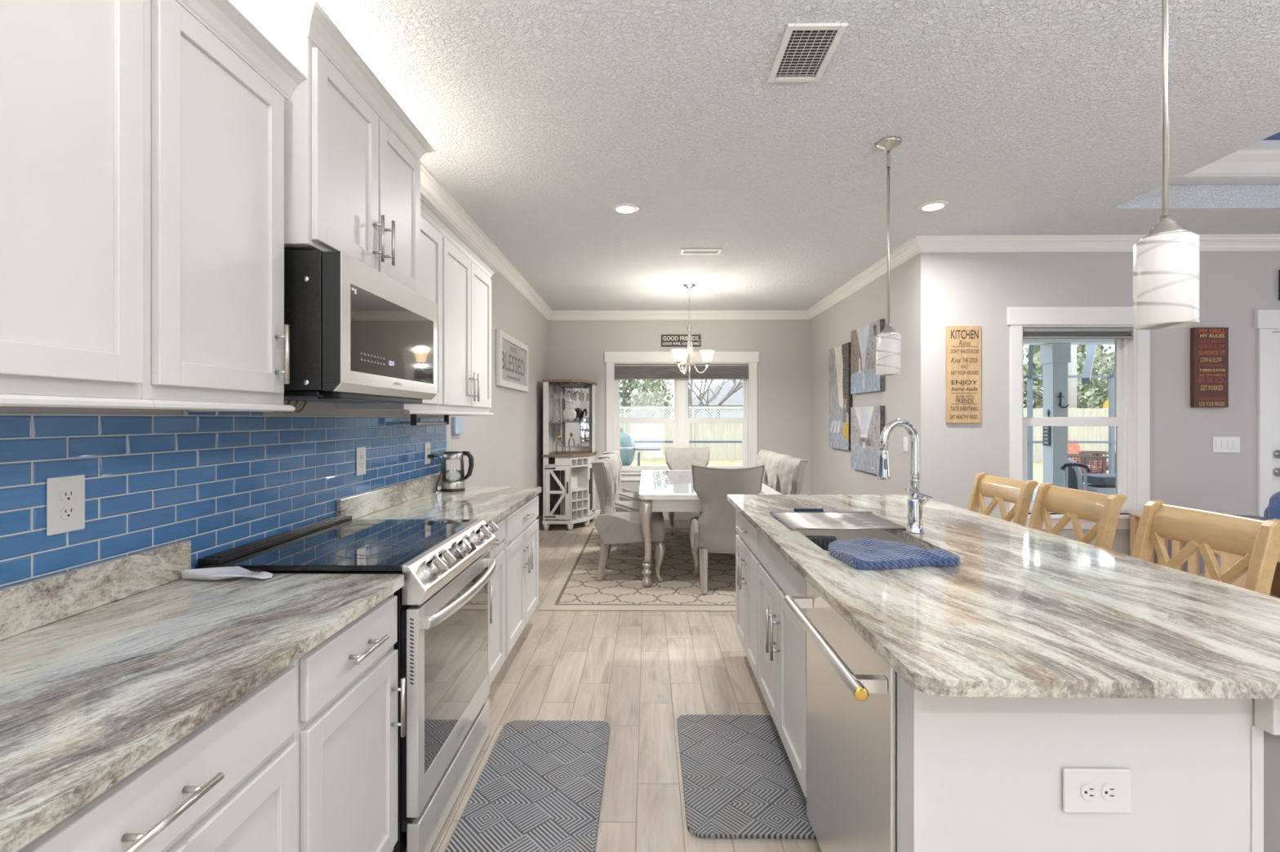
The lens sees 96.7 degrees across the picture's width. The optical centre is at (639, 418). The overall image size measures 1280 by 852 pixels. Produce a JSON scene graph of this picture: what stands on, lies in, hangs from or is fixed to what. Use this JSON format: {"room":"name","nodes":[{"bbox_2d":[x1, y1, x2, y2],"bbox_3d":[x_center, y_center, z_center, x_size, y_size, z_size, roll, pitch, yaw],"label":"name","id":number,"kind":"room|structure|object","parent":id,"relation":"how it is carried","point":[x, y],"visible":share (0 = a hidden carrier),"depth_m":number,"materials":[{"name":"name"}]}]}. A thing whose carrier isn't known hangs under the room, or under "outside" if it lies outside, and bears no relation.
{"room":"kitchen","nodes":[
{"label":"kitchen","id":0,"kind":"room"},
{"bbox_2d":[0,271,547,519],"bbox_3d":[-1.409,-0.292,1.579,0.140,3.324,12.600,0,0,1],"label":"wall","id":1,"kind":"structure","parent":0,"point":[505,446],"depth_m":5.33,"materials":[{"name":"beige paint"}]},
{"bbox_2d":[0,0,154,408],"bbox_3d":[-1.170,-0.511,0.791,0.356,0.981,0.807,0,0,1],"label":"upper cabinet","id":2,"kind":"object","parent":1,"relation":"attached to","point":[72,71],"visible":1,"depth_m":1.04,"materials":[{"name":"white paint"}]},
{"bbox_2d":[0,409,446,588],"bbox_3d":[-1.331,0.197,1.771,0.011,0.546,4.106,0,0,1],"label":"tile backsplash","id":3,"kind":"structure","parent":1,"relation":"attached to","point":[218,482],"depth_m":1.66,"materials":[{"name":"blue tile"}]},
{"bbox_2d":[46,475,84,536],"bbox_3d":[-1.327,0.198,1.318,0.008,0.130,0.085,0,0,1],"label":"outlet","id":4,"kind":"object","parent":3,"relation":"attached to","point":[65,495],"visible":1,"depth_m":1.31,"materials":[{"name":"white plastic"}]},
{"bbox_2d":[355,447,365,475],"bbox_3d":[-1.309,0.199,2.674,0.008,0.130,0.085,0,0,1],"label":"outlet","id":5,"kind":"object","parent":3,"relation":"attached to","point":[360,451],"visible":1,"depth_m":2.66,"materials":[{"name":"white plastic"}]},
{"bbox_2d":[141,0,306,411],"bbox_3d":[-1.161,-0.511,1.435,0.356,0.981,0.480,0,0,1],"label":"upper cabinet","id":6,"kind":"object","parent":1,"relation":"attached to","point":[216,338],"visible":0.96,"depth_m":1.37,"materials":[{"name":"white paint"}]},
{"bbox_2d":[230,0,435,293],"bbox_3d":[-1.123,-0.852,2.075,0.416,0.672,0.913,0,0,1],"label":"upper cabinet","id":7,"kind":"object","parent":1,"relation":"attached to","point":[353,155],"visible":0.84,"depth_m":1.84,"materials":[{"name":"white paint"}]},
{"bbox_2d":[284,249,437,404],"bbox_3d":[-1.099,-0.282,2.072,0.443,0.440,0.772,0,0,1],"label":"microwave","id":8,"kind":"object","parent":7,"relation":"attached to","point":[358,334],"visible":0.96,"depth_m":1.77,"materials":[{"name":"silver metal"}]},
{"bbox_2d":[336,192,450,414],"bbox_3d":[-1.145,-0.511,2.689,0.356,0.981,0.424,0,0,1],"label":"upper cabinet","id":9,"kind":"object","parent":1,"relation":"attached to","point":[433,222],"visible":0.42,"depth_m":2.74,"materials":[{"name":"white paint"}]},
{"bbox_2d":[385,222,499,415],"bbox_3d":[-1.135,-0.511,3.385,0.356,0.981,0.966,0,0,1],"label":"upper cabinet","id":10,"kind":"object","parent":1,"relation":"attached to","point":[467,273],"visible":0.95,"depth_m":3.26,"materials":[{"name":"white paint"}]},
{"bbox_2d":[496,329,528,391],"bbox_3d":[-1.264,-0.549,5.707,0.039,0.505,1.220,0,0,1],"label":"blessed sign","id":11,"kind":"object","parent":1,"relation":"attached to","point":[512,355],"visible":1,"depth_m":5.58,"materials":[{"name":"grey wood"}]},
{"bbox_2d":[547,320,810,510],"bbox_3d":[0.527,-0.292,7.784,3.849,3.324,0.140,0,0,1],"label":"wall","id":12,"kind":"structure","parent":0,"point":[576,348],"depth_m":7.70,"materials":[{"name":"beige paint"}]},
{"bbox_2d":[595,510,699,519],"bbox_3d":[0.526,1.305,7.706,3.539,0.130,0.015,0,0,1],"label":"baseboard","id":13,"kind":"structure","parent":12,"relation":"attached to","point":[677,515],"depth_m":7.70,"materials":[{"name":"white paint"}]},
{"bbox_2d":[661,334,701,346],"bbox_3d":[0.555,-1.056,7.698,0.533,0.160,0.030,0,0,1],"label":"sign","id":14,"kind":"object","parent":12,"relation":"attached to","point":[667,340],"visible":0.93,"depth_m":7.68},
{"bbox_2d":[678,379,684,448],"bbox_3d":[0.563,-0.011,7.803,0.072,1.472,0.100,0,0,1],"label":"trim","id":15,"kind":"structure","parent":12,"relation":"attached to","point":[681,382],"depth_m":7.75,"materials":[{"name":"white paint"}]},
{"bbox_2d":[604,351,759,480],"bbox_3d":[0.562,-0.034,7.756,2.144,1.747,0.195,0,0,1],"label":"window","id":16,"kind":"structure","parent":12,"relation":"in","point":[748,421],"depth_m":7.71,"materials":[{"name":"white paint"}]},
{"bbox_2d":[614,364,748,379],"bbox_3d":[0.562,-0.638,7.741,1.820,0.207,0.052,0,0,1],"label":"window shade","id":17,"kind":"object","parent":16,"relation":"attached to","point":[622,371],"visible":0.93,"depth_m":7.73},
{"bbox_2d":[279,0,1279,311],"bbox_3d":[3.840,-1.534,1.510,10.640,0.160,12.600,0,0,1],"label":"ceiling","id":18,"kind":"structure","parent":0,"point":[540,118],"depth_m":2.79,"materials":[{"name":"paint"}]},
{"bbox_2d":[671,284,715,380],"bbox_3d":[0.570,-0.934,6.200,0.480,1.038,0.495,0,0,1],"label":"chandelier","id":19,"kind":"object","parent":18,"relation":"hanging from","point":[681,357],"visible":1,"depth_m":6.14,"materials":[{"name":"glass"}]},
{"bbox_2d":[768,22,848,82],"bbox_3d":[0.655,-1.447,2.262,0.220,0.013,0.350,0,0,1],"label":"ceiling vent","id":20,"kind":"object","parent":18,"relation":"in","point":[803,46],"visible":1,"depth_m":2.24,"materials":[{"name":"metal"}]},
{"bbox_2d":[875,137,901,376],"bbox_3d":[1.308,-0.842,2.993,0.124,1.224,0.124,0,0,1],"label":"pendant light","id":21,"kind":"object","parent":18,"relation":"hanging from","point":[888,342],"visible":1,"depth_m":2.96,"materials":[{"name":"glass"}]},
{"bbox_2d":[1133,0,1199,329],"bbox_3d":[1.286,-0.840,1.393,0.124,1.226,0.124,0,0,1],"label":"pendant light","id":22,"kind":"object","parent":18,"relation":"hanging from","point":[1166,260],"visible":1,"depth_m":1.36,"materials":[{"name":"glass"}]},
{"bbox_2d":[404,520,1279,851],"bbox_3d":[3.840,1.445,1.510,10.640,0.150,12.600,0,0,1],"label":"floor","id":23,"kind":"structure","parent":0,"point":[635,673],"depth_m":2.87,"materials":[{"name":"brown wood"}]},
{"bbox_2d":[16,662,297,851],"bbox_3d":[-1.006,0.928,0.844,0.661,0.883,0.711,0,0,1],"label":"base cabinet","id":24,"kind":"object","parent":23,"relation":"on","point":[229,784],"visible":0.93,"depth_m":0.96,"materials":[{"name":"white paint"}]},
{"bbox_2d":[195,515,498,851],"bbox_3d":[-0.948,0.892,2.072,0.733,0.955,0.773,0,0,1],"label":"range","id":25,"kind":"object","parent":23,"relation":"on","point":[442,645],"visible":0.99,"depth_m":1.87,"materials":[{"name":"silver metal"}]},
{"bbox_2d":[195,519,477,571],"bbox_3d":[-1.009,0.443,2.073,0.612,0.019,0.773,0,0,1],"label":"cooktop","id":26,"kind":"object","parent":25,"relation":"in","point":[337,544],"depth_m":1.92,"materials":[{"name":"glass"}]},
{"bbox_2d":[293,593,405,851],"bbox_3d":[-0.999,0.928,1.438,0.661,0.883,0.475,0,0,1],"label":"base cabinet","id":27,"kind":"object","parent":23,"relation":"on","point":[346,735],"visible":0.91,"depth_m":1.41,"materials":[{"name":"white paint"}]},
{"bbox_2d":[488,518,505,685],"bbox_3d":[-0.982,0.928,2.699,0.661,0.883,0.478,0,0,1],"label":"base cabinet","id":28,"kind":"object","parent":23,"relation":"on","point":[497,580],"visible":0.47,"depth_m":2.78,"materials":[{"name":"white paint"}]},
{"bbox_2d":[502,495,538,663],"bbox_3d":[-0.973,0.928,3.375,0.661,0.883,0.871,0,0,1],"label":"base cabinet","id":29,"kind":"object","parent":23,"relation":"on","point":[521,548],"visible":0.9,"depth_m":3.27,"materials":[{"name":"white paint"}]},
{"bbox_2d":[336,471,541,523],"bbox_3d":[-0.987,0.418,3.142,0.640,0.136,1.363,0,0,1],"label":"countertop","id":30,"kind":"structure","parent":29,"relation":"on","point":[416,499],"depth_m":2.96,"materials":[{"name":"stone"}]},
{"bbox_2d":[427,451,474,492],"bbox_3d":[-1.210,0.331,3.589,0.147,0.249,0.287,0,0,40],"label":"electric kettle","id":31,"kind":"object","parent":30,"relation":"on","point":[446,486],"visible":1,"depth_m":3.59,"materials":[{"name":"silver metal"}]},
{"bbox_2d":[444,720,609,851],"bbox_3d":[-0.376,1.363,1.857,0.470,0.013,1.403,0,0,1],"label":"kitchen mat","id":32,"kind":"object","parent":23,"relation":"on","point":[540,787],"visible":1,"depth_m":2.07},
{"bbox_2d":[542,379,596,531],"bbox_3d":[-0.889,0.444,7.317,0.604,1.852,0.781,0,0,1],"label":"bar cabinet","id":33,"kind":"object","parent":23,"relation":"on","point":[570,477],"visible":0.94,"depth_m":7.22,"materials":[{"name":"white wood"}]},
{"bbox_2d":[542,451,596,457],"bbox_3d":[-0.889,0.454,7.319,0.604,0.032,0.777,0,0,1],"label":"countertop","id":34,"kind":"structure","parent":33,"relation":"on","point":[572,454],"depth_m":7.07,"materials":[{"name":"brown wood"}]},
{"bbox_2d":[560,386,589,446],"bbox_3d":[-0.879,-0.030,7.675,0.390,0.800,0.003,0,0,1],"label":"mirror","id":35,"kind":"object","parent":33,"relation":"attached to","point":[573,434],"depth_m":7.67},
{"bbox_2d":[537,526,735,611],"bbox_3d":[0.602,1.365,5.600,2.620,0.010,3.115,0,0,1],"label":"area rug","id":36,"kind":"object","parent":23,"relation":"on","point":[576,587],"visible":0.54,"depth_m":4.78,"materials":[{"name":"fabric"}]},
{"bbox_2d":[603,449,640,501],"bbox_3d":[-0.088,0.857,6.332,0.641,1.004,0.568,0,0,1],"label":"dining chair","id":37,"kind":"object","parent":36,"relation":"on","point":[622,491],"visible":0.21,"depth_m":6.45,"materials":[{"name":"grey fabric"}]},
{"bbox_2d":[591,457,665,582],"bbox_3d":[-0.106,0.857,4.957,0.641,1.004,0.568,0,0,1],"label":"dining chair","id":38,"kind":"object","parent":36,"relation":"on","point":[615,524],"visible":0.94,"depth_m":4.71,"materials":[{"name":"grey fabric"}]},
{"bbox_2d":[597,453,662,559],"bbox_3d":[-0.097,0.857,5.642,0.641,1.004,0.568,0,0,1],"label":"dining chair","id":39,"kind":"object","parent":36,"relation":"on","point":[619,500],"visible":0.23,"depth_m":5.71,"materials":[{"name":"grey fabric"}]},
{"bbox_2d":[664,447,710,533],"bbox_3d":[0.592,0.857,6.975,0.568,1.004,0.641,0,0,1],"label":"dining chair","id":40,"kind":"object","parent":36,"relation":"on","point":[677,459],"visible":0.36,"depth_m":7.15,"materials":[{"name":"grey fabric"}]},
{"bbox_2d":[639,470,782,586],"bbox_3d":[0.585,0.983,5.653,1.160,0.753,2.204,0,0,1],"label":"dining table","id":41,"kind":"object","parent":36,"relation":"on","point":[660,491],"visible":0.59,"depth_m":4.61,"materials":[{"name":"white wood"}]},
{"bbox_2d":[689,464,764,594],"bbox_3d":[0.688,0.857,4.625,0.568,1.004,0.641,0,0,1],"label":"dining chair","id":42,"kind":"object","parent":36,"relation":"on","point":[714,531],"visible":0.76,"depth_m":4.40,"materials":[{"name":"grey fabric"}]},
{"bbox_2d":[732,452,791,557],"bbox_3d":[1.208,0.857,5.780,0.641,1.004,0.568,0,0,1],"label":"dining chair","id":43,"kind":"object","parent":36,"relation":"on","point":[774,460],"visible":0.21,"depth_m":5.90,"materials":[{"name":"grey fabric"}]},
{"bbox_2d":[755,449,777,486],"bbox_3d":[1.216,0.857,6.354,0.641,1.004,0.568,0,0,1],"label":"dining chair","id":44,"kind":"object","parent":36,"relation":"on","point":[763,455],"visible":0.11,"depth_m":6.48,"materials":[{"name":"grey fabric"}]},
{"bbox_2d":[734,455,808,559],"bbox_3d":[1.200,0.857,5.205,0.641,1.004,0.568,0,0,1],"label":"dining chair","id":45,"kind":"object","parent":36,"relation":"on","point":[792,471],"visible":0.34,"depth_m":5.27,"materials":[{"name":"grey fabric"}]},
{"bbox_2d":[676,714,816,839],"bbox_3d":[0.393,1.363,2.231,0.461,0.013,0.752,0,0,1],"label":"kitchen mat","id":46,"kind":"object","parent":23,"relation":"on","point":[740,780],"visible":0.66,"depth_m":2.13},
{"bbox_2d":[735,509,761,682],"bbox_3d":[0.877,0.928,2.962,0.733,0.883,0.673,0,0,1],"label":"base cabinet","id":47,"kind":"object","parent":23,"relation":"on","point":[747,562],"visible":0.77,"depth_m":2.91,"materials":[{"name":"white paint"}]},
{"bbox_2d":[758,532,806,797],"bbox_3d":[0.868,0.928,2.225,0.733,0.883,0.800,0,0,1],"label":"base cabinet","id":48,"kind":"object","parent":23,"relation":"on","point":[782,639],"visible":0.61,"depth_m":2.16,"materials":[{"name":"white paint"}]},
{"bbox_2d":[783,581,897,851],"bbox_3d":[0.808,0.935,1.496,0.723,0.870,0.656,0,0,1],"label":"dishwasher","id":49,"kind":"object","parent":23,"relation":"on","point":[851,691],"visible":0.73,"depth_m":1.43,"materials":[{"name":"silver metal"}]},
{"bbox_2d":[967,472,1038,526],"bbox_3d":[1.814,0.846,3.176,0.504,1.051,0.462,0,0,1],"label":"counter stool","id":50,"kind":"object","parent":23,"relation":"on","point":[1019,492],"visible":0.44,"depth_m":3.14,"materials":[{"name":"brown wood"}]},
{"bbox_2d":[1027,482,1127,550],"bbox_3d":[1.807,0.846,2.631,0.504,1.051,0.462,0,0,1],"label":"counter stool","id":51,"kind":"object","parent":23,"relation":"on","point":[1103,509],"visible":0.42,"depth_m":2.59,"materials":[{"name":"brown wood"}]},
{"bbox_2d":[897,673,1279,851],"bbox_3d":[1.059,0.928,2.178,1.019,0.883,2.217,0,0,1],"label":"island end panel","id":52,"kind":"object","parent":23,"relation":"on","point":[975,774],"visible":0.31,"depth_m":1.11,"materials":[{"name":"white paint"}]},
{"bbox_2d":[1125,509,1279,598],"bbox_3d":[3.980,1.045,3.798,0.720,0.650,1.320,0,0,21],"label":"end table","id":53,"kind":"object","parent":23,"relation":"on","point":[1228,560],"visible":0.15,"depth_m":3.85,"materials":[{"name":"brown wood"}]},
{"bbox_2d":[1230,514,1263,520],"bbox_3d":[4.152,0.941,3.673,0.370,0.458,1.232,0,0,21],"label":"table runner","id":54,"kind":"object","parent":53,"relation":"on","point":[1259,517],"visible":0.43,"depth_m":4.12,"materials":[{"name":"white fabric"}]},
{"bbox_2d":[1263,491,1279,520],"bbox_3d":[4.278,0.580,3.639,0.370,0.263,0.540,0,0,1],"label":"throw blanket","id":55,"kind":"object","parent":54,"relation":"on","point":[1272,511],"visible":0.79,"depth_m":3.73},
{"bbox_2d":[1131,500,1279,595],"bbox_3d":[1.799,0.846,2.022,0.504,1.051,0.462,0,0,1],"label":"counter stool","id":56,"kind":"object","parent":23,"relation":"on","point":[1256,540],"visible":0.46,"depth_m":1.97,"materials":[{"name":"brown wood"}]},
{"bbox_3d":[-1.016,0.929,0.110,0.661,0.883,0.754,0,0,1],"label":"base cabinet","id":57,"kind":"object","parent":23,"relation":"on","visible":0},
{"bbox_2d":[0,540,404,851],"bbox_3d":[-1.019,0.419,0.695,0.640,0.133,1.962,0,0,1],"label":"countertop","id":58,"kind":"structure","parent":57,"relation":"on","point":[106,666],"depth_m":1.10,"materials":[{"name":"stone"}]},
{"bbox_2d":[180,566,272,580],"bbox_3d":[-1.175,0.442,1.616,0.258,0.026,0.096,0,0,1],"label":"spoon rest","id":59,"kind":"object","parent":58,"relation":"on","point":[226,572],"visible":1,"depth_m":1.62,"materials":[{"name":"white ceramic"}]},
{"bbox_2d":[810,257,912,494],"bbox_3d":[2.361,-0.292,6.213,0.140,3.324,2.953,0,0,1],"label":"wall","id":60,"kind":"structure","parent":0,"point":[831,472],"depth_m":5.85,"materials":[{"name":"beige paint"}]},
{"bbox_2d":[828,342,852,450],"bbox_3d":[2.271,-0.242,6.458,0.044,1.165,0.665,0,0,1],"label":"print","id":61,"kind":"object","parent":60,"relation":"attached to","point":[840,397],"visible":0.95,"depth_m":6.38,"materials":[{"name":"multicoloured paper"}]},
{"bbox_2d":[850,405,884,474],"bbox_3d":[2.260,0.202,5.675,0.045,0.647,0.765,0,0,1],"label":"print","id":62,"kind":"object","parent":60,"relation":"attached to","point":[867,423],"visible":0.96,"depth_m":5.62,"materials":[{"name":"grey paper"}]},
{"bbox_2d":[850,319,884,394],"bbox_3d":[2.261,-0.595,5.675,0.044,0.665,0.765,0,0,1],"label":"print","id":63,"kind":"object","parent":60,"relation":"attached to","point":[864,379],"visible":0.97,"depth_m":5.64,"materials":[{"name":"grey"}]},
{"bbox_2d":[727,494,1279,698],"bbox_3d":[1.070,0.471,2.206,1.129,0.030,2.440,0,0,1],"label":"countertop","id":64,"kind":"structure","parent":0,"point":[1024,611],"depth_m":1.34,"materials":[{"name":"stone"}]},
{"bbox_2d":[769,511,906,530],"bbox_3d":[0.862,0.449,2.525,0.482,0.013,0.422,0,0,1],"label":"sink","id":65,"kind":"object","parent":64,"relation":"on","point":[824,520],"visible":0.96,"depth_m":2.48,"materials":[{"name":"grey metal"}]},
{"bbox_2d":[797,529,924,549],"bbox_3d":[0.854,0.600,2.270,0.451,0.228,0.670,0,0,1],"label":"sink","id":66,"kind":"object","parent":64,"relation":"in","point":[841,535],"visible":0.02,"depth_m":2.60,"materials":[{"name":"silver metal"}]},
{"bbox_2d":[805,535,836,551],"bbox_3d":[0.718,0.523,2.301,0.146,0.093,0.049,0,0,1],"label":"sponge caddy","id":67,"kind":"object","parent":66,"relation":"in","point":[823,542],"visible":0.35,"depth_m":2.29,"materials":[{"name":"grey rubber"}]},
{"bbox_2d":[827,537,959,569],"bbox_3d":[0.812,0.430,1.879,0.366,0.050,0.297,0,0,-9],"label":"dish towel","id":68,"kind":"object","parent":64,"relation":"on","point":[861,553],"visible":1,"depth_m":1.78,"materials":[{"name":"fabric"}]},
{"bbox_2d":[876,418,932,533],"bbox_3d":[1.050,0.228,2.277,0.207,0.456,0.082,0,0,-6],"label":"faucet","id":69,"kind":"object","parent":64,"relation":"on","point":[915,504],"visible":1,"depth_m":2.27,"materials":[{"name":"silver metal"}]},
{"bbox_2d":[912,251,1279,573],"bbox_3d":[5.736,-0.392,4.622,6.931,3.524,0.140,0,0,1],"label":"wall","id":70,"kind":"structure","parent":0,"point":[949,289],"depth_m":4.58,"materials":[{"name":"beige paint"}]},
{"bbox_2d":[228,0,1279,319],"bbox_3d":[3.840,-1.398,1.510,10.360,0.112,12.320,0,0,1],"label":"trim","id":71,"kind":"structure","parent":70,"relation":"attached to","point":[431,188],"depth_m":4.57,"materials":[{"name":"white paint"}]},
{"bbox_2d":[946,325,981,423],"bbox_3d":[2.606,-0.356,4.582,0.274,0.782,0.020,0,0,1],"label":"sign","id":72,"kind":"object","parent":70,"relation":"attached to","point":[963,343],"visible":1,"depth_m":4.57,"materials":[{"name":"beige wood"}]},
{"bbox_2d":[1006,306,1150,528],"bbox_3d":[3.531,-0.006,4.623,1.204,1.782,0.195,0,0,1],"label":"window","id":73,"kind":"structure","parent":70,"relation":"in","point":[1131,419],"depth_m":4.57,"materials":[{"name":"white paint"}]},
{"bbox_2d":[1022,328,1133,338],"bbox_3d":[3.531,-0.692,4.609,0.880,0.083,0.052,0,0,1],"label":"window shade","id":74,"kind":"object","parent":73,"relation":"attached to","point":[1028,333],"visible":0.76,"depth_m":4.59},
{"bbox_2d":[1190,327,1228,407],"bbox_3d":[4.553,-0.410,4.549,0.271,0.636,0.035,0,0,1],"label":"sign","id":75,"kind":"object","parent":70,"relation":"attached to","point":[1209,346],"visible":1,"depth_m":4.53,"materials":[{"name":"wood"}]},
{"bbox_2d":[1213,436,1239,453],"bbox_3d":[4.697,0.208,4.560,0.206,0.124,0.009,0,0,1],"label":"light switch","id":76,"kind":"object","parent":70,"relation":"attached to","point":[1220,444],"visible":1,"depth_m":4.56,"materials":[{"name":"white plastic"}]},
{"bbox_2d":[1254,309,1279,590],"bbox_3d":[5.516,0.250,4.601,1.180,2.240,0.187,0,0,1],"label":"door","id":77,"kind":"structure","parent":70,"relation":"in","point":[1267,322],"depth_m":4.54,"materials":[{"name":"white paint"}]},
{"bbox_2d":[1062,768,1131,813],"bbox_3d":[0.887,0.722,1.102,0.130,0.085,0.008,0,0,1],"label":"outlet","id":78,"kind":"object","parent":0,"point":[1085,790],"visible":1,"depth_m":1.10,"materials":[{"name":"white plastic"}]},
{"bbox_2d":[1080,782,1096,800],"bbox_3d":[0.868,0.722,1.100,0.029,0.033,0.002,0,0,1],"label":"receptacle","id":79,"kind":"object","parent":78,"relation":"attached to","point":[1088,790],"depth_m":1.10,"materials":[{"name":"white plastic"}]},
{"bbox_2d":[1101,783,1116,800],"bbox_3d":[0.907,0.722,1.100,0.029,0.033,0.002,0,0,1],"label":"receptacle","id":80,"kind":"object","parent":78,"relation":"attached to","point":[1108,791],"depth_m":1.10,"materials":[{"name":"white plastic"}]},
{"bbox_2d":[1168,177,1279,185],"bbox_3d":[5.706,-1.733,0.215,5.055,0.234,7.440,0,0,1],"label":"wall","id":81,"kind":"structure","parent":0,"point":[1245,181],"depth_m":3.93,"materials":[{"name":"beige paint"}]},
{"bbox_2d":[1177,140,1279,178],"bbox_3d":[5.706,-1.755,0.215,4.995,0.190,7.380,0,0,1],"label":"trim","id":82,"kind":"structure","parent":81,"relation":"attached to","point":[1260,159],"depth_m":3.87,"materials":[{"name":"white paint"}]},
{"label":"outside","id":83,"kind":"structure","parent":0,"visible":0},
{"bbox_2d":[630,437,1108,486],"bbox_3d":[10.673,1.490,50.964,140.000,0.100,77.800,0,0,1],"label":"ground","id":84,"kind":"structure","parent":83,"point":[1037,468],"depth_m":18.14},
{"bbox_2d":[619,379,664,428],"bbox_3d":[-0.816,-1.572,26.976,4.013,6.036,2.960,0,0,1],"label":"tree","id":85,"kind":"object","parent":84,"relation":"on","point":[631,384],"visible":0.3,"depth_m":26.94,"materials":[{"name":"green plant"}]},
{"bbox_2d":[626,379,674,437],"bbox_3d":[0.503,-0.690,29.832,2.636,4.278,3.780,0,0,24],"label":"tree","id":86,"kind":"object","parent":84,"relation":"on","point":[656,394],"visible":0.28,"depth_m":29.53,"materials":[{"name":"green plant"}]},
{"bbox_2d":[619,406,742,460],"bbox_3d":[-0.517,0.505,19.985,15.360,1.870,0.072,0,0,1],"label":"fence","id":87,"kind":"object","parent":84,"relation":"on","point":[655,432],"visible":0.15,"depth_m":19.96,"materials":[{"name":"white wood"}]},
{"bbox_2d":[688,379,729,417],"bbox_3d":[2.511,-2.378,26.302,4.807,7.646,2.927,0,0,1],"label":"bare tree","id":88,"kind":"object","parent":84,"relation":"on","point":[691,380],"visible":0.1,"depth_m":25.92,"materials":[{"name":"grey plant"}]},
{"bbox_2d":[688,379,742,417],"bbox_3d":[4.847,-1.620,28.728,7.037,6.132,6.099,0,0,1],"label":"bare tree","id":89,"kind":"object","parent":84,"relation":"on","point":[736,388],"visible":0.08,"depth_m":28.41,"materials":[{"name":"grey plant"}]},
{"bbox_2d":[692,379,742,440],"bbox_3d":[7.531,-0.620,36.404,10.300,4.120,7.000,0,0,1],"label":"house","id":90,"kind":"structure","parent":84,"relation":"on","point":[735,399],"depth_m":33.69,"materials":[{"name":"grey"}]},
{"bbox_2d":[1023,350,1103,408],"bbox_3d":[16.147,-0.506,22.301,3.603,4.840,3.589,0,0,1],"label":"tree","id":91,"kind":"object","parent":84,"relation":"on","point":[1036,400],"visible":0.11,"depth_m":22.07,"materials":[{"name":"green plant"}]},
{"bbox_2d":[1023,345,1105,408],"bbox_3d":[17.766,-1.987,25.012,4.797,7.515,4.059,0,0,-43],"label":"tree","id":92,"kind":"object","parent":84,"relation":"on","point":[1079,355],"visible":0.03,"depth_m":24.37,"materials":[{"name":"green plant"}]},
{"bbox_2d":[1023,345,1114,402],"bbox_3d":[20.954,-1.994,27.628,5.035,7.533,5.020,0,0,30],"label":"tree","id":93,"kind":"object","parent":84,"relation":"on","point":[1099,358],"visible":0.07,"depth_m":26.65,"materials":[{"name":"green plant"}]},
{"bbox_2d":[1023,408,1115,462],"bbox_3d":[20.527,0.537,18.706,27.447,1.805,0.070,0,0,1],"label":"fence","id":94,"kind":"object","parent":84,"relation":"on","point":[1078,433],"visible":0.09,"depth_m":18.80,"materials":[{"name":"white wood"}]},
{"bbox_2d":[1067,345,1076,408],"bbox_3d":[15.481,-3.095,20.398,0.326,9.072,0.320,0,0,1],"label":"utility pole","id":95,"kind":"object","parent":84,"relation":"on","point":[1072,366],"visible":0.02,"depth_m":20.27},
{"bbox_2d":[1067,439,1115,473],"bbox_3d":[10.650,0.956,13.468,0.900,0.948,0.820,0,0,15],"label":"patio chair","id":96,"kind":"object","parent":84,"relation":"on","point":[1073,448],"visible":0.36,"depth_m":13.27,"materials":[{"name":"brown wood"}]},
{"bbox_2d":[1067,439,1081,462],"bbox_3d":[10.322,0.759,13.556,0.221,0.552,0.620,0,0,15],"label":"cushion","id":97,"kind":"object","parent":96,"relation":"on","point":[1073,448],"depth_m":13.38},
{"bbox_2d":[1081,355,1114,408],"bbox_3d":[19.070,-0.435,22.066,2.928,4.349,4.024,0,0,1],"label":"tree","id":98,"kind":"object","parent":84,"relation":"on","point":[1108,369],"visible":0.09,"depth_m":22.45,"materials":[{"name":"green plant"}]},
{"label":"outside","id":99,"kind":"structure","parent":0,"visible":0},
{"bbox_3d":[7.611,1.480,8.384,75.000,0.100,7.433,0,0,1],"label":"floor","id":100,"kind":"structure","parent":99,"visible":0},
{"bbox_2d":[620,427,660,466],"bbox_3d":[-0.198,0.795,10.403,1.130,1.270,0.700,0,0,1],"label":"grill","id":101,"kind":"object","parent":100,"relation":"on","point":[628,446],"visible":0.4,"depth_m":10.21,"materials":[{"name":"green ceramic"}]},
{"bbox_2d":[634,345,1115,480],"bbox_3d":[5.111,-0.300,9.721,16.035,3.460,3.665,0,0,1],"label":"screen enclosure","id":102,"kind":"object","parent":100,"relation":"on","point":[1086,375],"visible":0.28,"depth_m":11.44,"materials":[{"name":"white metal"}]},
{"bbox_2d":[1040,342,1071,488],"bbox_3d":[5.098,0.256,6.983,0.220,2.348,0.220,0,0,1],"label":"porch column","id":103,"kind":"structure","parent":100,"relation":"on","point":[1055,357],"depth_m":6.89,"materials":[{"name":"grey paint"}]},
{"bbox_2d":[1023,338,1114,345],"bbox_3d":[5.892,-1.085,6.973,6.801,0.330,0.200,0,0,1],"label":"beam","id":104,"kind":"structure","parent":103,"relation":"on","point":[1026,341],"depth_m":6.88,"materials":[{"name":"white paint"}]},
{"bbox_2d":[1059,462,1091,491],"bbox_3d":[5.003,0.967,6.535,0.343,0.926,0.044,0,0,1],"label":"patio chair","id":105,"kind":"object","parent":100,"relation":"on","point":[1064,466],"visible":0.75,"depth_m":6.52,"materials":[{"name":"black metal"}]},
{"bbox_2d":[1067,453,1108,484],"bbox_3d":[9.384,0.956,12.285,0.900,0.948,0.820,0,0,15],"label":"patio chair","id":106,"kind":"object","parent":100,"relation":"on","point":[1095,469],"visible":0.23,"depth_m":11.90,"materials":[{"name":"brown wood"}]},
{"bbox_2d":[1067,457,1115,495],"bbox_3d":[6.034,0.976,7.571,1.333,0.912,0.500,0,0,1],"label":"patio chair","id":107,"kind":"object","parent":100,"relation":"on","point":[1102,483],"visible":0.23,"depth_m":7.49,"materials":[{"name":"fabric"}]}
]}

